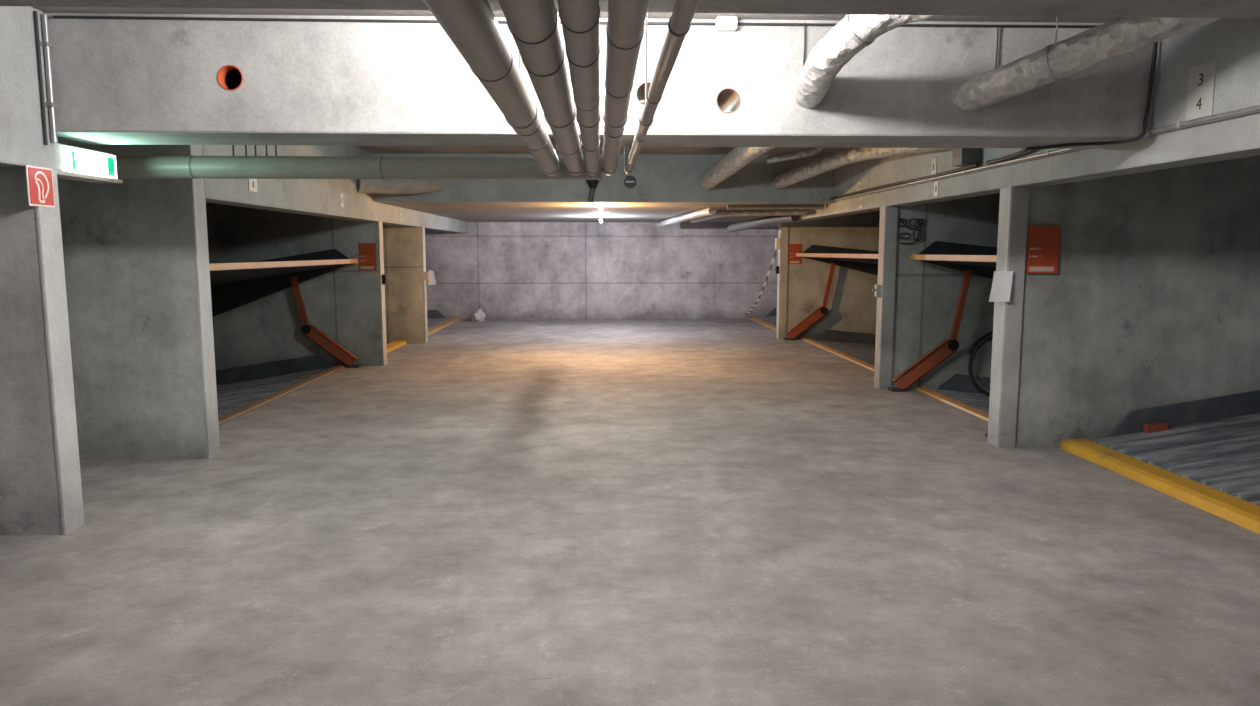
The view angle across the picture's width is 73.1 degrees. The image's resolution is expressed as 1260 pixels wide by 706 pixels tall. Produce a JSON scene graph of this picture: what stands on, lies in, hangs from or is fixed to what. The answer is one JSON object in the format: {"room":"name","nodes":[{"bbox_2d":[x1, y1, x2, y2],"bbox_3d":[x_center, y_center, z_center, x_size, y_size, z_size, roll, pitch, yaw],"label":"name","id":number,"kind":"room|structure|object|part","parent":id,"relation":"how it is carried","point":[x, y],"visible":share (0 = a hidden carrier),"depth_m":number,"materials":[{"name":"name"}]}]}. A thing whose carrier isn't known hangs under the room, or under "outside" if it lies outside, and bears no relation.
{"room":"parking garage","nodes":[
{"label":"parking garage","id":0,"kind":"room"},
{"bbox_2d":[0,167,61,535],"bbox_3d":[-5.691,0.512,4.461,5.330,4.520,0.170,0,7,-2],"label":"wall","id":1,"kind":"structure","parent":0,"point":[29,497],"depth_m":4.42,"materials":[{"name":"grey concrete"}]},
{"bbox_2d":[0,6,55,168],"bbox_3d":[-2.950,-0.721,-0.871,0.250,0.800,10.650,0,7,-2],"label":"beam","id":2,"kind":"structure","parent":1,"relation":"attached to","point":[21,124],"depth_m":4.20,"materials":[{"name":"concrete"}]},
{"bbox_2d":[54,143,122,182],"bbox_3d":[-3.125,-1.068,4.786,0.155,0.170,0.668,0,7,-2],"label":"exit sign","id":3,"kind":"object","parent":2,"relation":"attached to","point":[72,162],"visible":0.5,"depth_m":4.79,"materials":[{"name":"white plastic"}]},
{"bbox_3d":[-3.071,-1.082,4.841,0.008,0.135,0.500,0,7,-2],"label":"lit panel","id":4,"kind":"part","parent":3,"relation":"part of","materials":[{"name":"white plastic"}]},
{"bbox_2d":[57,170,122,182],"bbox_3d":[-3.125,-0.994,4.799,0.155,0.020,0.660,0,7,-2],"label":"light","id":5,"kind":"object","parent":3,"relation":"on","point":[78,175],"depth_m":4.84,"materials":[{"name":"white plastic"}]},
{"bbox_2d":[25,165,54,207],"bbox_3d":[-3.003,-0.847,4.332,0.010,0.200,0.200,0,7,-2],"label":"sign","id":6,"kind":"object","parent":1,"relation":"attached to","point":[40,190],"visible":1,"depth_m":4.32,"materials":[{"name":"red plastic"}]},
{"bbox_2d":[34,11,58,144],"bbox_3d":[-2.990,-1.399,4.361,0.038,0.660,0.093,0,7,-2],"label":"conduit","id":7,"kind":"object","parent":1,"relation":"attached to","point":[45,43],"visible":1,"depth_m":4.35,"materials":[{"name":"metal"}]},
{"bbox_2d":[35,169,84,534],"bbox_3d":[-3.018,0.012,4.495,0.020,1.945,0.176,0,7,-2],"label":"trim","id":8,"kind":"structure","parent":1,"relation":"attached to","point":[48,221],"depth_m":4.48,"materials":[{"name":"paint"}]},
{"bbox_2d":[53,15,1098,27],"bbox_3d":[-0.063,-1.738,4.472,5.800,0.018,0.017,0,7,-2],"label":"cable","id":9,"kind":"object","parent":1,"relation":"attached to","point":[54,16],"visible":0.7,"depth_m":4.43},
{"bbox_2d":[803,25,805,65],"bbox_3d":[0.928,-1.630,4.520,0.011,0.240,0.011,0,7,-2],"label":"hanging wire","id":10,"kind":"object","parent":9,"relation":"hanging from","point":[804,25],"visible":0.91,"depth_m":4.52,"materials":[{"name":"grey metal"}]},
{"bbox_2d":[995,27,998,67],"bbox_3d":[1.968,-1.635,4.556,0.011,0.240,0.011,0,7,-2],"label":"hanging wire","id":11,"kind":"object","parent":9,"relation":"hanging from","point":[997,27],"visible":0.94,"depth_m":4.55,"materials":[{"name":"grey metal"}]},
{"bbox_2d":[44,13,1155,148],"bbox_3d":[-1.912,-1.493,4.722,9.520,0.600,0.540,0,7,-2],"label":"ceiling beam","id":12,"kind":"structure","parent":1,"relation":"attached to","point":[116,81],"depth_m":4.52,"materials":[{"name":"concrete"}]},
{"bbox_2d":[217,65,242,90],"bbox_3d":[-2.098,-1.460,4.616,0.130,0.130,0.345,0,7,-2],"label":"pipe sleeve","id":13,"kind":"object","parent":12,"relation":"in","point":[230,77],"visible":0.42,"depth_m":4.53,"materials":[{"name":"orange plastic"}]},
{"bbox_2d":[636,82,650,105],"bbox_3d":[0.087,-1.412,4.800,0.130,0.130,0.545,0,7,-2],"label":"pipe sleeve","id":14,"kind":"object","parent":12,"relation":"in","point":[640,93],"visible":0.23,"depth_m":4.68,"materials":[{"name":"brown plastic"}]},
{"bbox_2d":[716,88,740,112],"bbox_3d":[0.517,-1.384,4.818,0.130,0.130,0.545,0,7,-2],"label":"pipe sleeve","id":15,"kind":"object","parent":12,"relation":"in","point":[728,100],"visible":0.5,"depth_m":4.72,"materials":[{"name":"brown plastic"}]},
{"bbox_2d":[715,16,737,31],"bbox_3d":[0.507,-1.733,4.473,0.110,0.065,0.066,0,7,-2],"label":"junction box","id":16,"kind":"object","parent":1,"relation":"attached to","point":[723,23],"visible":1,"depth_m":4.44,"materials":[{"name":"white plastic"}]},
{"bbox_3d":[0.509,-1.729,4.444,0.096,0.051,0.008,0,7,-2],"label":"box lid","id":17,"kind":"part","parent":16,"relation":"part of","materials":[{"name":"white plastic"}]},
{"bbox_2d":[1026,42,1157,150],"bbox_3d":[2.591,-1.472,4.802,0.046,0.602,0.659,-7,10,-44],"label":"cable","id":18,"kind":"object","parent":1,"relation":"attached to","point":[1155,44],"visible":0.91,"depth_m":4.63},
{"bbox_2d":[57,144,206,458],"bbox_3d":[-5.750,0.311,6.133,5.330,4.520,0.180,0,7,-2],"label":"wall","id":19,"kind":"structure","parent":0,"point":[128,246],"depth_m":6.05,"materials":[{"name":"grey concrete"}]},
{"bbox_2d":[188,145,219,458],"bbox_3d":[-3.077,-0.583,6.120,0.020,2.740,0.186,0,7,-2],"label":"pillar","id":20,"kind":"structure","parent":19,"relation":"attached to","point":[197,186],"depth_m":6.13,"materials":[{"name":"paint"}]},
{"bbox_2d":[206,202,381,424],"bbox_3d":[-5.927,-0.289,11.134,5.330,4.520,0.180,0,7,-2],"label":"wall","id":21,"kind":"structure","parent":0,"point":[343,303],"depth_m":11.05,"materials":[{"name":"concrete"}]},
{"bbox_2d":[248,179,257,191],"bbox_3d":[-3.096,-1.384,6.981,0.007,0.115,0.170,0,7,-2],"label":"number plate","id":22,"kind":"object","parent":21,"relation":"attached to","point":[252,183],"visible":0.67,"depth_m":6.97,"materials":[{"name":"white plastic"}]},
{"bbox_2d":[202,145,467,232],"bbox_3d":[-3.412,-2.273,12.224,0.250,0.840,12.360,0,7,-2],"label":"beam","id":23,"kind":"structure","parent":21,"relation":"attached to","point":[315,197],"depth_m":8.44,"materials":[{"name":"concrete"}]},
{"bbox_2d":[340,193,342,206],"bbox_3d":[-3.181,-1.685,9.380,0.007,0.150,0.100,0,7,-2],"label":"number plate","id":24,"kind":"object","parent":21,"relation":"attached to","point":[341,194],"visible":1,"depth_m":9.37,"materials":[{"name":"white plastic"}]},
{"bbox_2d":[358,243,376,269],"bbox_3d":[-3.400,-1.246,11.012,0.220,0.350,0.008,0,7,-2],"label":"parking sign","id":25,"kind":"object","parent":21,"relation":"attached to","point":[367,251],"visible":1,"depth_m":11.01,"materials":[{"name":"red metal"}]},
{"bbox_2d":[377,221,386,365],"bbox_3d":[-3.254,-0.769,11.171,0.020,1.905,0.186,0,7,-2],"label":"pillar","id":26,"kind":"structure","parent":21,"relation":"attached to","point":[379,223],"depth_m":11.14,"materials":[{"name":"paint"}]},
{"bbox_2d":[382,274,388,284],"bbox_3d":[-3.201,-0.964,11.139,0.085,0.130,0.080,0,7,-2],"label":"switch","id":27,"kind":"object","parent":21,"relation":"attached to","point":[384,276],"visible":1,"depth_m":11.11,"materials":[{"name":"black plastic"}]},
{"bbox_2d":[357,179,443,193],"bbox_3d":[-2.816,-2.087,10.386,1.119,0.314,0.277,-6,9,-43],"label":"pipe","id":28,"kind":"object","parent":21,"relation":"attached to","point":[387,186],"visible":0.62,"depth_m":10.28,"materials":[{"name":"silver metal"}]},
{"bbox_2d":[399,208,401,220],"bbox_3d":[-3.279,-1.976,12.144,0.007,0.170,0.120,0,7,-2],"label":"number plate","id":29,"kind":"object","parent":21,"relation":"attached to","point":[400,211],"visible":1,"depth_m":12.13,"materials":[{"name":"white plastic"}]},
{"bbox_2d":[373,153,834,202],"bbox_3d":[-0.302,-2.231,10.868,5.870,0.600,0.080,0,7,-2],"label":"beam","id":30,"kind":"structure","parent":21,"relation":"attached to","point":[660,178],"depth_m":10.85,"materials":[{"name":"concrete"}]},
{"bbox_2d":[624,175,636,187],"bbox_3d":[0.003,-2.187,10.879,0.162,0.162,0.080,0,7,-2],"label":"pipe sleeve","id":31,"kind":"object","parent":30,"relation":"in","point":[630,181],"visible":1,"depth_m":10.90,"materials":[{"name":"black plastic"}]},
{"bbox_2d":[697,147,774,190],"bbox_3d":[1.296,-1.952,8.014,0.381,0.440,5.887,-1,7,-5],"label":"pipe","id":32,"kind":"object","parent":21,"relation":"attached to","point":[737,158],"visible":0.35,"depth_m":9.56,"materials":[{"name":"silver metal"}]},
{"bbox_2d":[383,224,424,343],"bbox_3d":[-6.022,-0.613,13.833,5.330,4.520,0.180,0,7,-2],"label":"wall","id":33,"kind":"structure","parent":0,"point":[402,246],"depth_m":13.76,"materials":[{"name":"concrete"}]},
{"bbox_2d":[421,227,427,342],"bbox_3d":[-3.349,-1.093,13.870,0.020,1.905,0.186,0,7,-2],"label":"trim","id":34,"kind":"structure","parent":33,"relation":"attached to","point":[422,228],"depth_m":13.82,"materials":[{"name":"paint"}]},
{"bbox_2d":[424,272,428,279],"bbox_3d":[-3.296,-1.258,13.842,0.085,0.130,0.080,0,7,-2],"label":"switch","id":35,"kind":"object","parent":33,"relation":"attached to","point":[426,274],"visible":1,"depth_m":13.80,"materials":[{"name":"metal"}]},
{"bbox_2d":[428,270,435,284],"bbox_3d":[-3.212,-1.230,13.812,0.130,0.249,0.068,0,7,-2],"label":"paper sheet","id":36,"kind":"object","parent":33,"relation":"attached to","point":[431,281],"visible":1,"depth_m":13.82,"materials":[{"name":"white paper"}]},
{"bbox_2d":[30,6,1116,154],"bbox_3d":[0.011,-1.615,2.377,16.600,0.200,17.100,0,7,-2],"label":"ceiling","id":37,"kind":"structure","parent":0,"point":[117,10],"depth_m":4.49,"materials":[{"name":"concrete"}]},
{"bbox_2d":[114,145,602,179],"bbox_3d":[-3.411,-1.494,5.404,6.470,0.761,0.152,0,7,-2],"label":"pipe","id":38,"kind":"object","parent":37,"relation":"hanging from","point":[127,166],"visible":0.73,"depth_m":5.44,"materials":[{"name":"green plastic"}]},
{"bbox_2d":[423,0,560,175],"bbox_3d":[-0.298,-0.814,-0.304,0.132,0.751,11.571,0,7,-2],"label":"ceiling pipe","id":39,"kind":"object","parent":37,"relation":"hanging from","point":[472,26],"visible":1,"depth_m":2.28,"materials":[{"name":"grey plastic"}]},
{"bbox_3d":[-0.424,-1.305,3.255,0.007,0.625,0.007,-3,8,-24],"label":"hanger rod","id":40,"kind":"part","parent":39,"relation":"part of","materials":[{"name":"metal"}]},
{"bbox_2d":[498,0,584,175],"bbox_3d":[-0.148,-0.816,-0.299,0.126,0.748,11.571,0,7,-2],"label":"ceiling pipe","id":41,"kind":"object","parent":37,"relation":"hanging from","point":[534,25],"visible":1,"depth_m":2.27,"materials":[{"name":"grey plastic"}]},
{"bbox_2d":[558,0,600,175],"bbox_3d":[-0.036,-0.817,-0.294,0.098,0.747,11.574,0,7,-2],"label":"ceiling pipe","id":42,"kind":"object","parent":37,"relation":"hanging from","point":[579,19],"visible":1,"depth_m":2.25,"materials":[{"name":"metal"}]},
{"bbox_2d":[602,0,648,175],"bbox_3d":[0.068,-0.821,-0.267,0.098,0.747,11.622,0,7,-2],"label":"ceiling pipe","id":43,"kind":"object","parent":37,"relation":"hanging from","point":[626,18],"visible":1,"depth_m":2.25,"materials":[{"name":"metal"}]},
{"bbox_2d":[0,0,1259,17],"bbox_3d":[0.012,-1.162,1.962,5.870,0.600,0.470,0,7,-2],"label":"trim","id":44,"kind":"structure","parent":37,"relation":"attached to","point":[1068,8],"depth_m":2.17,"materials":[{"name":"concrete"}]},
{"bbox_2d":[624,0,699,174],"bbox_3d":[0.188,-0.824,-0.272,0.058,0.739,11.604,0,7,-2],"label":"ceiling pipe","id":45,"kind":"object","parent":37,"relation":"hanging from","point":[679,23],"visible":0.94,"depth_m":2.38,"materials":[{"name":"metal"}]},
{"bbox_3d":[0.063,-1.276,3.276,0.007,0.687,0.007,3,7,20],"label":"hanger rod","id":46,"kind":"part","parent":45,"relation":"part of","materials":[{"name":"metal"}]},
{"bbox_2d":[767,147,824,163],"bbox_3d":[1.802,-2.178,9.025,0.689,0.313,0.090,2,7,16],"label":"pipe","id":47,"kind":"object","parent":37,"relation":"attached to","point":[814,150],"visible":0.76,"depth_m":9.02,"materials":[{"name":"silver metal"}]},
{"bbox_2d":[771,148,952,188],"bbox_3d":[2.345,-2.079,8.922,0.333,0.438,4.167,-1,7,-10],"label":"pipe","id":48,"kind":"object","parent":37,"relation":"hanging from","point":[844,156],"visible":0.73,"depth_m":9.24,"materials":[{"name":"metal"}]},
{"bbox_2d":[794,14,945,108],"bbox_3d":[1.752,-1.395,3.360,0.602,0.471,3.073,-6,9,-41],"label":"pipe","id":49,"kind":"object","parent":37,"relation":"hanging from","point":[853,33],"visible":0.83,"depth_m":3.91,"materials":[{"name":"metal"}]},
{"bbox_2d":[951,16,1220,112],"bbox_3d":[2.336,-1.444,3.869,0.183,0.495,1.968,-5,8,-34],"label":"pipe","id":50,"kind":"object","parent":37,"relation":"hanging from","point":[1120,36],"visible":0.92,"depth_m":4.09,"materials":[{"name":"metal"}]},
{"bbox_3d":[2.103,-1.626,4.188,0.007,0.209,0.007,-3,8,-24],"label":"hanger rod","id":51,"kind":"part","parent":50,"relation":"part of","materials":[{"name":"metal"}]},
{"bbox_2d":[586,180,598,202],"bbox_3d":[-0.473,-2.053,10.772,0.170,0.290,0.170,0,7,-2],"label":"funnel","id":52,"kind":"object","parent":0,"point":[592,184],"visible":0.88,"depth_m":10.75,"materials":[{"name":"black plastic"}]},
{"bbox_2d":[425,222,778,319],"bbox_3d":[-0.558,-1.107,18.794,16.600,4.720,0.200,0,7,-2],"label":"wall","id":53,"kind":"structure","parent":0,"point":[506,270],"depth_m":18.61,"materials":[{"name":"concrete"}]},
{"bbox_2d":[378,202,829,221],"bbox_3d":[-0.437,-2.688,14.678,5.870,0.600,7.600,0,7,-2],"label":"ceiling","id":54,"kind":"structure","parent":0,"point":[463,211],"depth_m":13.11,"materials":[{"name":"concrete"}]},
{"bbox_2d":[656,207,715,227],"bbox_3d":[0.855,-2.301,14.618,0.122,0.131,5.713,-1,7,-6],"label":"fluorescent light","id":55,"kind":"object","parent":54,"relation":"hanging from","point":[711,210],"visible":1,"depth_m":13.42,"materials":[{"name":"white plastic"}]},
{"bbox_2d":[690,210,808,222],"bbox_3d":[1.521,-2.156,13.384,0.790,0.121,3.074,-4,8,-29],"label":"pipe","id":56,"kind":"object","parent":54,"relation":"hanging from","point":[730,212],"visible":0.77,"depth_m":12.57,"materials":[{"name":"silver metal"}]},
{"bbox_2d":[727,215,798,232],"bbox_3d":[2.143,-2.147,14.075,0.171,0.252,2.576,-2,7,-15],"label":"pipe","id":57,"kind":"object","parent":54,"relation":"hanging from","point":[767,220],"visible":0.9,"depth_m":13.83,"materials":[{"name":"silver metal"}]},
{"bbox_2d":[727,205,824,209],"bbox_3d":[1.965,-1.963,11.451,1.301,0.068,0.069,0,7,0],"label":"duct","id":58,"kind":"object","parent":54,"relation":"attached to","point":[729,207],"visible":1,"depth_m":11.42,"materials":[{"name":"metal"}]},
{"bbox_2d":[0,319,1259,705],"bbox_3d":[-1.712,0.839,6.440,10.020,0.200,24.700,0,7,-2],"label":"floor","id":59,"kind":"structure","parent":0,"point":[619,512],"depth_m":4.23,"materials":[{"name":"concrete"}]},
{"bbox_2d":[209,249,361,424],"bbox_3d":[-5.864,0.093,8.643,4.880,2.298,4.800,0,7,-2],"label":"lift","id":60,"kind":"object","parent":59,"relation":"on","point":[241,390],"visible":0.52,"depth_m":10.93,"materials":[{"name":"grey metal"}]},
{"bbox_3d":[-3.665,0.442,8.762,0.120,0.028,4.740,0,7,-2],"label":"sill","id":61,"kind":"part","parent":60,"relation":"part of","materials":[{"name":"metal"}]},
{"bbox_3d":[-3.876,-0.087,11.009,0.672,0.568,0.090,0,7,-2],"label":"lift arm","id":62,"kind":"part","parent":60,"relation":"part of","materials":[{"name":"orange paint"}]},
{"bbox_3d":[-3.586,0.170,11.050,0.160,0.030,0.140,0,7,-2],"label":"foot plate","id":63,"kind":"part","parent":60,"relation":"part of","materials":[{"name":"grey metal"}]},
{"bbox_2d":[387,340,406,352],"bbox_3d":[-6.010,0.235,12.565,4.860,0.803,2.480,0,7,-2],"label":"platform","id":64,"kind":"object","parent":59,"relation":"on","point":[396,344],"visible":0.09,"depth_m":13.26,"materials":[{"name":"yellow metal"}]},
{"bbox_2d":[427,310,460,335],"bbox_3d":[-6.096,-0.442,16.260,4.950,0.458,4.540,0,7,-2],"label":"platform","id":65,"kind":"object","parent":59,"relation":"on","point":[437,321],"visible":0.19,"depth_m":17.73,"materials":[{"name":"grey metal"}]},
{"bbox_2d":[471,308,484,321],"bbox_3d":[-3.261,-0.822,18.228,0.321,0.289,0.311,0,7,-2],"label":"plastic bag","id":66,"kind":"object","parent":59,"relation":"on","point":[479,315],"visible":1,"depth_m":18.15,"materials":[{"name":"white plastic"}]},
{"bbox_2d":[750,308,776,330],"bbox_3d":[5.064,-0.717,16.862,4.700,0.495,4.060,0,7,-2],"label":"lift","id":67,"kind":"object","parent":59,"relation":"on","point":[770,320],"visible":0.17,"depth_m":18.09,"materials":[{"name":"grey metal"}]},
{"bbox_3d":[2.815,-0.529,16.805,0.200,0.038,4.040,0,7,-2],"label":"sill","id":68,"kind":"part","parent":67,"relation":"part of","materials":[{"name":"yellow paint"}]},
{"bbox_2d":[783,245,878,370],"bbox_3d":[5.142,-0.480,12.056,4.880,2.132,5.060,0,7,-2],"label":"lift","id":69,"kind":"object","parent":59,"relation":"on","point":[858,348],"visible":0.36,"depth_m":14.36,"materials":[{"name":"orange metal"}]},
{"bbox_3d":[2.988,-0.497,14.427,0.672,0.568,0.090,0,7,-2],"label":"lift arm","id":70,"kind":"part","parent":69,"relation":"part of","materials":[{"name":"orange paint"}]},
{"bbox_3d":[3.063,0.047,12.046,0.120,0.028,5.040,0,7,-2],"label":"sill","id":71,"kind":"part","parent":69,"relation":"part of","materials":[{"name":"yellow paint"}]},
{"bbox_2d":[887,241,996,437],"bbox_3d":[5.284,0.002,8.037,4.880,2.132,2.560,0,7,-2],"label":"lift","id":72,"kind":"object","parent":59,"relation":"on","point":[959,392],"visible":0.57,"depth_m":9.10,"materials":[{"name":"orange metal"}]},
{"bbox_3d":[2.884,0.393,9.189,0.160,0.030,0.140,0,7,-2],"label":"foot plate","id":73,"kind":"part","parent":72,"relation":"part of","materials":[{"name":"grey metal"}]},
{"bbox_3d":[3.174,0.134,9.168,0.672,0.568,0.090,0,7,-2],"label":"lift arm","id":74,"kind":"part","parent":72,"relation":"part of","materials":[{"name":"orange paint"}]},
{"bbox_3d":[3.205,0.530,8.027,0.120,0.028,2.540,0,7,-2],"label":"sill","id":75,"kind":"part","parent":72,"relation":"part of","materials":[{"name":"yellow paint"}]},
{"bbox_2d":[967,331,992,395],"bbox_3d":[4.474,0.045,9.043,1.760,1.093,0.458,0,7,-2],"label":"bicycle","id":76,"kind":"object","parent":72,"relation":"on","point":[978,344],"visible":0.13,"depth_m":9.05,"materials":[{"name":"black rubber"}]},
{"bbox_2d":[1060,390,1259,533],"bbox_3d":[5.614,0.576,4.087,4.500,0.912,4.960,0,7,-2],"label":"lift","id":77,"kind":"object","parent":59,"relation":"on","point":[1204,454],"visible":1,"depth_m":5.94,"materials":[{"name":"grey metal"}]},
{"bbox_3d":[3.475,0.981,4.070,0.220,0.075,4.880,0,7,-2],"label":"sill","id":78,"kind":"part","parent":77,"relation":"part of","materials":[{"name":"yellow paint"}]},
{"bbox_2d":[786,210,879,338],"bbox_3d":[5.284,-0.718,14.713,5.210,4.520,0.160,0,7,-2],"label":"wall","id":79,"kind":"structure","parent":0,"point":[851,306],"depth_m":14.51,"materials":[{"name":"grey concrete"}]},
{"bbox_2d":[745,250,775,313],"bbox_3d":[2.444,-1.280,16.021,0.060,1.304,2.708,0,7,-3],"label":"chain","id":80,"kind":"object","parent":79,"relation":"hanging from","point":[767,275],"visible":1,"depth_m":15.54,"materials":[{"name":"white plastic"}]},
{"bbox_2d":[774,266,778,273],"bbox_3d":[2.498,-1.419,14.511,0.085,0.130,0.080,0,7,-2],"label":"switch","id":81,"kind":"object","parent":79,"relation":"attached to","point":[776,269],"visible":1,"depth_m":14.48,"materials":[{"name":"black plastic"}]},
{"bbox_2d":[775,238,779,248],"bbox_3d":[2.507,-1.859,14.438,0.070,0.190,0.080,0,7,-2],"label":"switch box","id":82,"kind":"object","parent":79,"relation":"attached to","point":[777,240],"visible":1,"depth_m":14.40,"materials":[{"name":"white plastic"}]},
{"bbox_2d":[776,223,788,338],"bbox_3d":[2.611,-1.222,14.548,0.140,2.000,0.190,0,7,-2],"label":"trim","id":83,"kind":"structure","parent":79,"relation":"attached to","point":[783,231],"depth_m":14.47,"materials":[{"name":"paint"}]},
{"bbox_2d":[789,244,801,263],"bbox_3d":[2.803,-1.681,14.424,0.220,0.340,0.008,0,7,-2],"label":"parking sign","id":84,"kind":"object","parent":79,"relation":"attached to","point":[793,248],"visible":0.97,"depth_m":14.42,"materials":[{"name":"red metal"}]},
{"bbox_2d":[892,193,999,388],"bbox_3d":[5.469,-0.087,9.454,5.210,4.520,0.160,0,7,-2],"label":"wall","id":85,"kind":"structure","parent":0,"point":[926,294],"depth_m":9.23,"materials":[{"name":"concrete"}]},
{"bbox_2d":[872,285,880,296],"bbox_3d":[2.684,-0.679,9.265,0.085,0.130,0.080,0,7,-2],"label":"switch","id":86,"kind":"object","parent":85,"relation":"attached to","point":[877,289],"visible":1,"depth_m":9.23,"materials":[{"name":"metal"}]},
{"bbox_2d":[874,206,897,388],"bbox_3d":[2.796,-0.591,9.289,0.140,2.000,0.190,0,7,-2],"label":"trim","id":87,"kind":"structure","parent":85,"relation":"attached to","point":[888,227],"depth_m":9.22,"materials":[{"name":"paint"}]},
{"bbox_2d":[898,218,923,243],"bbox_3d":[3.010,-1.305,9.111,0.284,0.273,0.024,0,7,-2],"label":"cable coil","id":88,"kind":"object","parent":85,"relation":"attached to","point":[917,221],"visible":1,"depth_m":9.10,"materials":[{"name":"black rubber"}]},
{"bbox_2d":[1015,155,1259,447],"bbox_3d":[5.567,0.246,6.676,5.210,4.520,0.160,0,7,-2],"label":"wall","id":89,"kind":"structure","parent":0,"point":[1153,299],"depth_m":6.46,"materials":[{"name":"grey concrete"}]},
{"bbox_2d":[857,181,860,190],"bbox_3d":[2.666,-1.932,9.890,0.007,0.120,0.120,0,7,-2],"label":"number plate","id":90,"kind":"object","parent":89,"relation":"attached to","point":[859,183],"visible":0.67,"depth_m":9.87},
{"bbox_2d":[860,197,862,207],"bbox_3d":[2.696,-1.754,9.912,0.007,0.130,0.100,0,7,-2],"label":"number plate","id":91,"kind":"object","parent":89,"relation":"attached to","point":[861,198],"visible":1,"depth_m":9.89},
{"bbox_2d":[931,158,936,174],"bbox_3d":[2.744,-1.679,7.676,0.007,0.155,0.120,0,7,-2],"label":"number plate","id":92,"kind":"object","parent":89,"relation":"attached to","point":[934,160],"visible":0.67,"depth_m":7.67,"materials":[{"name":"white plastic"}]},
{"bbox_2d":[934,181,938,195],"bbox_3d":[2.774,-1.488,7.699,0.007,0.130,0.100,0,7,-2],"label":"number plate","id":93,"kind":"object","parent":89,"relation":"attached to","point":[936,184],"visible":1,"depth_m":7.69,"materials":[{"name":"white plastic"}]},
{"bbox_2d":[739,113,1259,228],"bbox_3d":[2.951,-1.323,6.345,0.250,0.165,24.700,0,7,-2],"label":"trim","id":94,"kind":"structure","parent":89,"relation":"attached to","point":[1239,137],"depth_m":5.30,"materials":[{"name":"concrete"}]},
{"bbox_2d":[986,148,1025,164],"bbox_3d":[2.776,-1.526,6.034,0.041,0.274,1.059,0,7,-1],"label":"pipe","id":95,"kind":"object","parent":89,"relation":"attached to","point":[1020,152],"visible":0.51,"depth_m":6.22,"materials":[{"name":"grey metal"}]},
{"bbox_2d":[987,186,1029,447],"bbox_3d":[2.894,-0.258,6.511,0.140,2.000,0.190,0,7,-2],"label":"trim","id":96,"kind":"structure","parent":89,"relation":"attached to","point":[1014,201],"depth_m":6.45,"materials":[{"name":"paint"}]},
{"bbox_2d":[989,271,1012,301],"bbox_3d":[2.780,-0.499,6.372,0.157,0.231,0.061,3,7,23],"label":"paper sheet","id":97,"kind":"object","parent":96,"relation":"attached to","point":[1002,280],"visible":1,"depth_m":6.38,"materials":[{"name":"white paper"}]},
{"bbox_2d":[1026,225,1059,273],"bbox_3d":[3.092,-0.773,6.360,0.240,0.360,0.008,0,7,-2],"label":"parking sign","id":98,"kind":"object","parent":89,"relation":"attached to","point":[1043,240],"visible":1,"depth_m":6.36,"materials":[{"name":"red metal"}]},
{"bbox_2d":[834,18,1259,201],"bbox_3d":[2.921,-1.690,6.300,0.250,0.585,24.700,0,7,-2],"label":"trim","id":99,"kind":"structure","parent":89,"relation":"attached to","point":[1234,43],"depth_m":4.43,"materials":[{"name":"concrete"}]},
{"bbox_2d":[830,163,978,199],"bbox_3d":[2.664,-1.766,9.078,0.028,0.040,4.750,0,7,-2],"label":"cable","id":100,"kind":"object","parent":99,"relation":"attached to","point":[976,164],"visible":0.94,"depth_m":8.12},
{"bbox_2d":[952,148,981,166],"bbox_3d":[2.698,-1.771,6.786,0.160,0.540,0.200,0,7,-2],"label":"duct","id":101,"kind":"object","parent":99,"relation":"attached to","point":[961,157],"visible":0.34,"depth_m":6.72,"materials":[{"name":"grey metal"}]},
{"bbox_2d":[832,105,1259,200],"bbox_3d":[2.783,-1.415,6.328,0.026,0.028,24.500,0,7,-2],"label":"conduit","id":102,"kind":"object","parent":99,"relation":"attached to","point":[1253,108],"visible":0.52,"depth_m":5.59,"materials":[{"name":"metal"}]},
{"bbox_2d":[1185,60,1216,120],"bbox_3d":[2.864,-1.315,4.267,0.007,0.265,0.190,0,7,-2],"label":"number plate","id":103,"kind":"object","parent":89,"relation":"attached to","point":[1201,81],"visible":1,"depth_m":4.26,"materials":[{"name":"white plastic"}]}
]}

